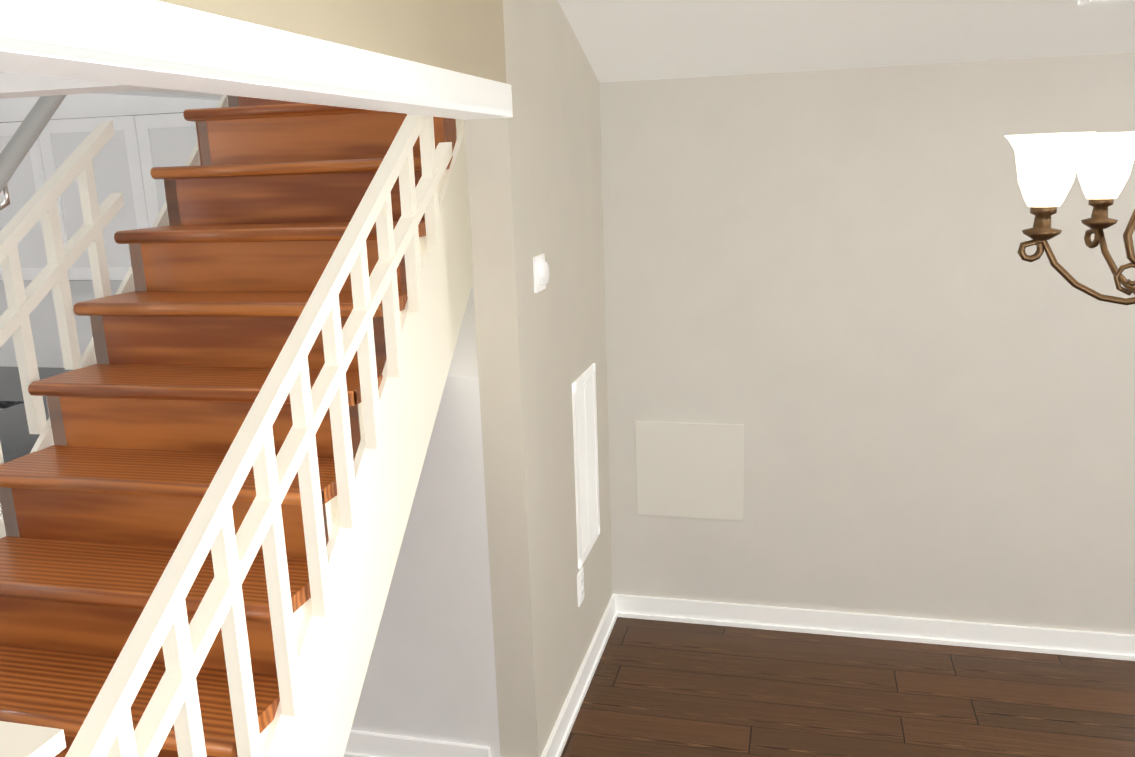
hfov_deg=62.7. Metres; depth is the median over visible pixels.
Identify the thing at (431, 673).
wall
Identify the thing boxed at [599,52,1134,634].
wall
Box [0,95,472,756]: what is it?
staircase
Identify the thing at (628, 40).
ceiling
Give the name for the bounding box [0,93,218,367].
wall
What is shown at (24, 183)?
upper cabinet
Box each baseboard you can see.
[343,730,489,756]
[541,594,622,756]
[619,594,1134,660]
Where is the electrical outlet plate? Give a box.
[577,567,583,606]
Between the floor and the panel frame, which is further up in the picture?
the panel frame
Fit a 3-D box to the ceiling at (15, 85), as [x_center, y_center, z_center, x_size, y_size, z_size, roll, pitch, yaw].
[-0.960,-1.366,1.558,0.960,1.700,0.100,1,13,14]
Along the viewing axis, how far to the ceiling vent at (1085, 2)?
2.67 m
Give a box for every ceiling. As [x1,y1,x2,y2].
[0,71,200,98]
[92,91,220,100]
[558,0,1134,82]
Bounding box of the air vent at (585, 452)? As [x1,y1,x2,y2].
[572,363,599,568]
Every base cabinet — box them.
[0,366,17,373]
[0,367,71,409]
[0,396,48,507]
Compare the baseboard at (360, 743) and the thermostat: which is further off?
the baseboard at (360, 743)
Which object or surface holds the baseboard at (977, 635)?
attached to the wall at (871, 332)
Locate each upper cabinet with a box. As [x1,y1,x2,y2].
[0,121,47,280]
[34,112,197,280]
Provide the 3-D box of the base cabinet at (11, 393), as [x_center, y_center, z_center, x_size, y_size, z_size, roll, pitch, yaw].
[-2.484,0.455,4.474,0.497,0.890,0.645,1,13,14]
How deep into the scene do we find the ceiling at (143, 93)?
3.87 m
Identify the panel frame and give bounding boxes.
[635,421,743,520]
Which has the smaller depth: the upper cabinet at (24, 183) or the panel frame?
the panel frame
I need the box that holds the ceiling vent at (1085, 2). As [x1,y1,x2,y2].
[1078,0,1134,4]
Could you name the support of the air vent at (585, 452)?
in the wall at (534, 176)
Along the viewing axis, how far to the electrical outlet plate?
3.23 m
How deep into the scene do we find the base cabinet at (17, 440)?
3.50 m
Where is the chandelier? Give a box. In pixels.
[1005,132,1134,304]
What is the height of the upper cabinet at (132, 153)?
0.700 m
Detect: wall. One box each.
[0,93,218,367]
[158,0,612,756]
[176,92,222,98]
[351,283,499,756]
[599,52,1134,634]
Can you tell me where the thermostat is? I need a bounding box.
[533,254,548,292]
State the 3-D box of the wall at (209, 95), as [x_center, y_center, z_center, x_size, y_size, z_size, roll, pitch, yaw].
[-1.284,-1.593,2.590,0.120,1.700,1.995,1,13,14]
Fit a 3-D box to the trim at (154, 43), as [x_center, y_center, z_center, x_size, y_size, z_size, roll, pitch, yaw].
[-0.546,-0.387,1.050,0.132,0.079,2.820,1,13,14]
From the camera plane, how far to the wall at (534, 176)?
2.68 m
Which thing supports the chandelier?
hanging from the ceiling at (628, 40)
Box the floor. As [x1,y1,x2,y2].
[560,617,1134,756]
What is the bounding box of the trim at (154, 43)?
[0,0,512,119]
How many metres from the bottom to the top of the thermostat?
0.100 m
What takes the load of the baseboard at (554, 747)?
attached to the wall at (534, 176)
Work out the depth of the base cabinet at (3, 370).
4.71 m

